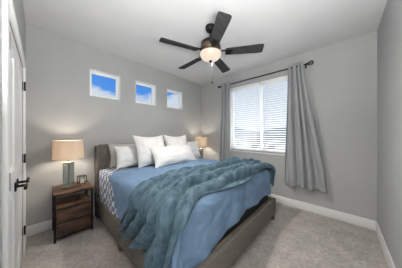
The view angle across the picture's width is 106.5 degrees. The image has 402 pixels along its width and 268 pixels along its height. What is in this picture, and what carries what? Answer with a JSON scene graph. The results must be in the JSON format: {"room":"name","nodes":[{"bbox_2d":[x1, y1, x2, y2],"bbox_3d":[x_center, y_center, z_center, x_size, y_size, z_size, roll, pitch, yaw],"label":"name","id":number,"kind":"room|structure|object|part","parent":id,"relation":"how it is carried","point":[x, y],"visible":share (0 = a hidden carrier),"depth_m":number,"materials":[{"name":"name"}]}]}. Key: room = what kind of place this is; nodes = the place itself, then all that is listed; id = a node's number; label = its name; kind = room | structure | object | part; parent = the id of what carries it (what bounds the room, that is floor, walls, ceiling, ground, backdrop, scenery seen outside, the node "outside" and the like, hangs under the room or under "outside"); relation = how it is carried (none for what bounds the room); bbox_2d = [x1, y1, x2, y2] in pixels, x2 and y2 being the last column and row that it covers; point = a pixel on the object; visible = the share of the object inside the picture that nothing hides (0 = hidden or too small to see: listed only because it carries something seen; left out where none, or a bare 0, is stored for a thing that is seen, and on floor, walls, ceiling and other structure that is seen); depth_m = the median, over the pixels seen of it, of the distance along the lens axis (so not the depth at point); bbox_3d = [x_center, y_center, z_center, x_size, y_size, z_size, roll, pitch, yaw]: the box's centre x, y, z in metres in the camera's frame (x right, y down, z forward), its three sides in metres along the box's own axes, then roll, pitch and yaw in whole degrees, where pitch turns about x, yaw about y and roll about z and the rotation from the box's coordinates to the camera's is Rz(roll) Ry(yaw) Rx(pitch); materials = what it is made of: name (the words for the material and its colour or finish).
{"room":"bedroom","nodes":[
{"label":"bedroom","id":0,"kind":"room"},
{"bbox_2d":[0,0,25,267],"bbox_3d":[-1.038,-0.046,0.684,3.450,2.740,0.150,0,0,43],"label":"wall","id":1,"kind":"structure","parent":0,"point":[18,4],"depth_m":1.12,"materials":[{"name":"grey paint"}]},
{"bbox_2d":[2,0,25,267],"bbox_3d":[-1.487,0.259,1.221,1.350,2.130,0.018,0,0,43],"label":"door frame","id":2,"kind":"structure","parent":1,"relation":"attached to","point":[8,12],"depth_m":0.77,"materials":[{"name":"white paint"}]},
{"bbox_2d":[9,24,27,267],"bbox_3d":[-1.264,0.297,1.016,0.602,2.029,0.103,0,0,43],"label":"door","id":3,"kind":"structure","parent":1,"relation":"in","point":[13,186],"depth_m":1.10,"materials":[{"name":"white paint"}]},
{"bbox_3d":[-1.286,-0.156,1.006,0.374,0.840,0.010,0,0,43],"label":"panel","id":4,"kind":"part","parent":3,"relation":"part of","materials":[{"name":"white paint"}]},
{"bbox_3d":[-1.286,0.749,1.006,0.374,0.710,0.010,0,0,43],"label":"panel","id":5,"kind":"part","parent":3,"relation":"part of","materials":[{"name":"white paint"}]},
{"bbox_3d":[-1.391,0.409,1.159,0.145,0.066,0.068,0,0,43],"label":"lever handle","id":6,"kind":"part","parent":3,"relation":"part of","materials":[{"name":"black metal"}]},
{"bbox_2d":[16,48,29,267],"bbox_3d":[-1.706,0.297,1.431,0.602,2.029,0.103,0,0,43],"label":"door","id":7,"kind":"structure","parent":1,"relation":"in","point":[19,84],"depth_m":1.42,"materials":[{"name":"white paint"}]},
{"bbox_3d":[-1.715,-0.156,1.409,0.374,0.840,0.010,0,0,43],"label":"panel","id":8,"kind":"part","parent":7,"relation":"part of","materials":[{"name":"white paint"}]},
{"bbox_3d":[-1.715,0.749,1.409,0.374,0.710,0.010,0,0,43],"label":"panel","id":9,"kind":"part","parent":7,"relation":"part of","materials":[{"name":"white paint"}]},
{"bbox_3d":[-1.555,0.409,1.313,0.145,0.066,0.068,0,0,43],"label":"lever handle","id":10,"kind":"part","parent":7,"relation":"part of","materials":[{"name":"black metal"}]},
{"bbox_2d":[26,24,200,226],"bbox_3d":[-1.177,-0.046,3.165,0.150,2.740,3.576,0,0,43],"label":"wall","id":11,"kind":"structure","parent":0,"point":[60,105],"depth_m":2.30,"materials":[{"name":"grey paint"}]},
{"bbox_2d":[27,207,94,236],"bbox_3d":[-1.116,1.255,3.108,0.016,0.138,3.276,0,0,43],"label":"baseboard","id":12,"kind":"structure","parent":11,"relation":"attached to","point":[44,226],"depth_m":2.00,"materials":[{"name":"white paint"}]},
{"bbox_2d":[90,69,119,99],"bbox_3d":[-1.676,-0.835,2.616,0.124,0.438,0.456,0,0,43],"label":"window","id":13,"kind":"structure","parent":11,"relation":"in","point":[92,71],"depth_m":2.64,"materials":[{"name":"white plastic"}]},
{"bbox_2d":[136,81,155,105],"bbox_3d":[-1.176,-0.835,3.148,0.124,0.438,0.441,0,0,43],"label":"window","id":14,"kind":"structure","parent":11,"relation":"in","point":[153,87],"depth_m":3.27,"materials":[{"name":"white plastic"}]},
{"bbox_2d":[167,89,181,109],"bbox_3d":[-0.678,-0.835,3.678,0.124,0.438,0.450,0,0,43],"label":"window","id":15,"kind":"structure","parent":11,"relation":"in","point":[178,93],"depth_m":3.81,"materials":[{"name":"white plastic"}]},
{"bbox_2d":[20,202,387,267],"bbox_3d":[-0.365,1.384,1.510,3.600,0.120,4.876,0,0,43],"label":"floor","id":16,"kind":"structure","parent":0,"point":[296,238],"depth_m":1.76,"materials":[{"name":"beige carpet"}]},
{"bbox_2d":[52,180,93,243],"bbox_3d":[-1.775,1.024,2.076,0.420,0.600,0.400,0,0,43],"label":"nightstand","id":17,"kind":"object","parent":16,"relation":"on","point":[69,217],"visible":0.98,"depth_m":1.96,"materials":[{"name":"brown wood"}]},
{"bbox_3d":[-2.041,1.036,2.072,0.022,0.575,0.022,0,0,43],"label":"post","id":18,"kind":"part","parent":17,"relation":"part of","materials":[{"name":"black metal"}]},
{"bbox_3d":[-1.767,1.036,1.815,0.022,0.575,0.022,0,0,43],"label":"post","id":19,"kind":"part","parent":17,"relation":"part of","materials":[{"name":"black metal"}]},
{"bbox_2d":[51,138,83,202],"bbox_3d":[-1.784,0.487,2.019,0.330,0.859,0.355,0,0,-31],"label":"table lamp","id":20,"kind":"object","parent":17,"relation":"on","point":[68,149],"visible":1,"depth_m":1.93,"materials":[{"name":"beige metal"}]},
{"bbox_3d":[-1.791,0.209,2.030,0.330,0.240,0.330,0,0,43],"label":"lamp shade","id":21,"kind":"part","parent":20,"relation":"part of","materials":[{"name":"fabric"}]},
{"bbox_2d":[56,193,90,209],"bbox_3d":[-1.776,0.917,2.078,0.387,0.012,0.356,0,0,43],"label":"shelf","id":22,"kind":"object","parent":17,"relation":"attached to","point":[65,203],"depth_m":2.02,"materials":[{"name":"brown wood"}]},
{"bbox_3d":[-1.635,1.188,1.945,0.016,0.160,0.344,0,0,43],"label":"drawer","id":23,"kind":"part","parent":17,"relation":"part of","materials":[{"name":"brown wood"}]},
{"bbox_3d":[-1.635,1.014,1.945,0.016,0.148,0.344,0,0,43],"label":"drawer","id":24,"kind":"part","parent":17,"relation":"part of","materials":[{"name":"brown wood"}]},
{"bbox_2d":[77,174,86,183],"bbox_3d":[-1.747,0.666,2.201,0.088,0.115,0.088,0,0,32],"label":"candle holder","id":25,"kind":"object","parent":17,"relation":"on","point":[81,181],"visible":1,"depth_m":2.19,"materials":[{"name":"black metal"}]},
{"bbox_3d":[-1.514,1.036,2.085,0.022,0.575,0.022,0,0,43],"label":"post","id":26,"kind":"part","parent":17,"relation":"part of","materials":[{"name":"black metal"}]},
{"bbox_2d":[95,142,275,267],"bbox_3d":[-0.279,0.747,2.382,2.170,1.155,1.915,0,0,43],"label":"bed","id":27,"kind":"object","parent":16,"relation":"on","point":[239,236],"visible":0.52,"depth_m":1.70,"materials":[{"name":"beige fabric"}]},
{"bbox_2d":[99,165,137,217],"bbox_3d":[-0.460,0.793,2.583,1.351,0.475,1.930,0,0,43],"label":"coverlet","id":28,"kind":"object","parent":27,"relation":"on","point":[106,195],"visible":0.14,"depth_m":2.11,"materials":[{"name":"fabric"}]},
{"bbox_2d":[108,143,135,167],"bbox_3d":[-1.275,0.350,2.643,0.194,0.388,0.623,0,0,41],"label":"pillow","id":29,"kind":"object","parent":28,"relation":"on","point":[113,163],"visible":0.36,"depth_m":2.44,"materials":[{"name":"beige fabric"}]},
{"bbox_2d":[113,146,137,169],"bbox_3d":[-1.133,0.368,2.541,0.224,0.352,0.605,0,0,38],"label":"pillow","id":30,"kind":"object","parent":28,"relation":"on","point":[126,156],"visible":0.54,"depth_m":2.39,"materials":[{"name":"white fabric"}]},
{"bbox_2d":[187,141,200,156],"bbox_3d":[-0.296,0.361,3.448,0.660,0.376,0.253,0,0,-41],"label":"pillow","id":31,"kind":"object","parent":28,"relation":"on","point":[193,145],"visible":0.44,"depth_m":3.48,"materials":[{"name":"white fabric"}]},
{"bbox_3d":[-0.890,1.111,1.677,1.995,0.235,0.050,0,0,43],"label":"rail","id":32,"kind":"part","parent":27,"relation":"part of","materials":[{"name":"beige fabric"}]},
{"bbox_3d":[-1.033,0.622,3.091,0.090,0.905,1.825,0,0,43],"label":"headboard","id":33,"kind":"part","parent":27,"relation":"part of","materials":[{"name":"beige fabric"}]},
{"bbox_2d":[110,158,270,267],"bbox_3d":[-0.127,0.800,2.268,1.716,0.564,2.004,0,0,43],"label":"comforter","id":34,"kind":"object","parent":27,"relation":"on","point":[212,215],"visible":0.48,"depth_m":1.50,"materials":[{"name":"blue fabric"}]},
{"bbox_2d":[133,135,164,167],"bbox_3d":[-0.856,0.276,2.622,0.283,0.517,0.600,0,0,38],"label":"throw pillow","id":35,"kind":"object","parent":34,"relation":"on","point":[145,157],"visible":0.73,"depth_m":2.46,"materials":[{"name":"white fabric"}]},
{"bbox_2d":[148,144,196,167],"bbox_3d":[-0.477,0.375,2.766,0.310,0.330,0.970,0,0,38],"label":"lumbar pillow","id":36,"kind":"object","parent":34,"relation":"on","point":[167,155],"visible":0.98,"depth_m":2.59,"materials":[{"name":"white fabric"}]},
{"bbox_2d":[164,135,186,145],"bbox_3d":[-0.477,0.273,3.094,0.550,0.523,0.258,0,0,-43],"label":"throw pillow","id":37,"kind":"object","parent":34,"relation":"on","point":[170,141],"visible":0.44,"depth_m":3.03,"materials":[{"name":"white fabric"}]},
{"bbox_2d":[116,156,275,267],"bbox_3d":[0.204,0.771,1.966,0.972,0.757,2.218,0,0,43],"label":"throw blanket","id":38,"kind":"object","parent":34,"relation":"on","point":[160,207],"visible":0.98,"depth_m":1.25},
{"bbox_3d":[0.493,1.111,1.656,0.050,0.235,1.915,0,0,43],"label":"foot rail","id":39,"kind":"part","parent":27,"relation":"part of","materials":[{"name":"beige fabric"}]},
{"bbox_3d":[-0.004,1.024,3.959,0.420,0.600,0.400,0,0,43],"label":"nightstand","id":40,"kind":"object","parent":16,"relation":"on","visible":0},
{"bbox_2d":[195,137,206,148],"bbox_3d":[0.000,0.391,3.942,0.330,0.666,0.330,0,0,43],"label":"table lamp","id":41,"kind":"object","parent":40,"relation":"on","point":[202,141],"visible":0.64,"depth_m":3.80,"materials":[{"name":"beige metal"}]},
{"bbox_2d":[22,0,386,84],"bbox_3d":[-0.365,-1.476,1.510,3.600,0.120,4.876,0,0,43],"label":"ceiling","id":42,"kind":"structure","parent":0,"point":[132,30],"depth_m":1.94,"materials":[{"name":"white paint"}]},
{"bbox_2d":[159,11,263,83],"bbox_3d":[0.103,-1.038,2.019,1.243,0.755,1.282,0,0,43],"label":"ceiling fan","id":43,"kind":"object","parent":42,"relation":"hanging from","point":[210,48],"visible":1,"depth_m":1.88,"materials":[{"name":"brown metal"}]},
{"bbox_3d":[-0.260,-1.071,1.799,0.460,0.039,0.136,0,0,-26],"label":"blade","id":44,"kind":"part","parent":43,"relation":"part of","materials":[{"name":"grey wood"}]},
{"bbox_3d":[-0.166,-1.071,2.301,0.464,0.039,0.144,0,0,43],"label":"blade","id":45,"kind":"part","parent":43,"relation":"part of","materials":[{"name":"grey wood"}]},
{"bbox_3d":[0.127,-1.014,1.986,0.284,0.100,0.284,0,0,43],"label":"lamp shade","id":46,"kind":"part","parent":43,"relation":"part of","materials":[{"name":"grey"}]},
{"bbox_3d":[0.151,-1.069,1.793,0.069,0.043,0.190,0,0,-8],"label":"blade arm","id":47,"kind":"part","parent":43,"relation":"part of","materials":[{"name":"brown metal"}]},
{"bbox_3d":[0.185,-1.071,1.560,0.136,0.039,0.460,0,0,-8],"label":"blade","id":48,"kind":"part","parent":43,"relation":"part of","materials":[{"name":"grey wood"}]},
{"bbox_3d":[0.330,-1.071,2.365,0.136,0.039,0.460,0,0,28],"label":"blade","id":49,"kind":"part","parent":43,"relation":"part of","materials":[{"name":"grey wood"}]},
{"bbox_3d":[0.318,-1.069,1.949,0.190,0.043,0.069,0,0,10],"label":"blade arm","id":50,"kind":"part","parent":43,"relation":"part of","materials":[{"name":"brown metal"}]},
{"bbox_3d":[0.550,-1.071,1.910,0.460,0.039,0.136,0,0,10],"label":"blade","id":51,"kind":"part","parent":43,"relation":"part of","materials":[{"name":"grey wood"}]},
{"bbox_2d":[201,30,376,220],"bbox_3d":[1.308,-0.046,3.180,3.450,2.740,0.150,0,0,43],"label":"wall","id":52,"kind":"structure","parent":0,"point":[341,81],"depth_m":2.34,"materials":[{"name":"grey paint"}]},
{"bbox_2d":[229,86,284,155],"bbox_3d":[1.242,-0.349,3.222,1.405,1.513,0.160,0,0,43],"label":"window","id":53,"kind":"structure","parent":52,"relation":"in","point":[232,95],"depth_m":3.41,"materials":[{"name":"white plastic"}]},
{"bbox_2d":[231,82,259,150],"bbox_3d":[0.998,-0.371,3.429,0.702,1.465,0.058,0,0,43],"label":"window blind","id":54,"kind":"object","parent":53,"relation":"attached to","point":[256,84],"visible":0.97,"depth_m":3.39,"materials":[{"name":"white plastic"}]},
{"bbox_3d":[0.999,0.349,3.430,0.694,0.024,0.044,0,0,43],"label":"rail","id":55,"kind":"part","parent":54,"relation":"part of","materials":[{"name":"white plastic"}]},
{"bbox_3d":[1.223,0.393,3.202,1.405,0.028,0.105,0,0,43],"label":"sill","id":56,"kind":"part","parent":53,"relation":"part of","materials":[{"name":"white paint"}]},
{"bbox_2d":[260,75,287,152],"bbox_3d":[1.492,-0.371,2.964,0.622,1.465,0.058,0,0,43],"label":"window blind","id":57,"kind":"object","parent":53,"relation":"attached to","point":[283,78],"visible":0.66,"depth_m":3.00,"materials":[{"name":"white plastic"}]},
{"bbox_3d":[1.493,0.349,2.965,0.614,0.024,0.044,0,0,43],"label":"rail","id":58,"kind":"part","parent":57,"relation":"part of","materials":[{"name":"white plastic"}]},
{"bbox_2d":[218,60,313,87],"bbox_3d":[1.154,-1.176,3.134,1.942,0.081,0.127,0,0,43],"label":"curtain rod","id":59,"kind":"object","parent":52,"relation":"attached to","point":[309,62],"visible":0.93,"depth_m":2.89,"materials":[{"name":"black metal"}]},
{"bbox_2d":[219,82,229,160],"bbox_3d":[0.569,-0.152,3.648,0.338,2.160,0.104,0,0,43],"label":"curtain","id":60,"kind":"object","parent":59,"relation":"hanging from","point":[225,93],"visible":0.88,"depth_m":3.61,"materials":[{"name":"grey fabric"}]},
{"bbox_2d":[285,61,326,193],"bbox_3d":[1.748,-0.152,2.542,0.609,2.159,0.125,0,0,43],"label":"curtain","id":61,"kind":"object","parent":59,"relation":"hanging from","point":[304,168],"visible":1,"depth_m":2.56,"materials":[{"name":"grey fabric"}]},
{"bbox_2d":[268,194,375,230],"bbox_3d":[1.202,1.255,3.165,3.284,0.138,0.016,0,0,43],"label":"baseboard","id":62,"kind":"structure","parent":52,"relation":"attached to","point":[345,217],"depth_m":2.37,"materials":[{"name":"white paint"}]},
{"bbox_2d":[377,0,401,267],"bbox_3d":[1.337,-0.046,0.802,0.150,2.740,3.576,0,0,43],"label":"wall","id":63,"kind":"structure","parent":0,"point":[389,31],"depth_m":1.46,"materials":[{"name":"grey paint"}]},
{"bbox_2d":[376,221,395,267],"bbox_3d":[1.271,1.255,0.853,0.016,0.138,3.260,0,0,43],"label":"baseboard","id":64,"kind":"structure","parent":63,"relation":"attached to","point":[389,260],"depth_m":1.62,"materials":[{"name":"white paint"}]},
{"label":"outside","id":65,"kind":"structure","parent":0,"visible":0},
{"bbox_3d":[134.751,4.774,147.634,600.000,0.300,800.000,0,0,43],"label":"ground","id":66,"kind":"structure","parent":65,"visible":0},
{"bbox_2d":[236,132,277,144],"bbox_3d":[22.826,1.924,60.704,15.000,5.400,11.000,0,0,32],"label":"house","id":67,"kind":"structure","parent":66,"relation":"on","point":[238,136],"depth_m":59.71,"materials":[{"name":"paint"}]},
{"bbox_2d":[241,133,285,149],"bbox_3d":[16.309,2.174,31.144,13.000,4.900,10.000,0,0,38],"label":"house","id":68,"kind":"structure","parent":66,"relation":"on","point":[248,133],"depth_m":29.62,"materials":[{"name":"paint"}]},
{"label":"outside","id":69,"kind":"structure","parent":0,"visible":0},
{"bbox_2d":[235,127,285,136],"bbox_3d":[168.999,-6.224,184.063,640.000,21.897,120.000,0,0,43],"label":"hills","id":70,"kind":"structure","parent":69,"point":[235,127],"depth_m":248.72,"materials":[{"name":"grey"}]}
]}

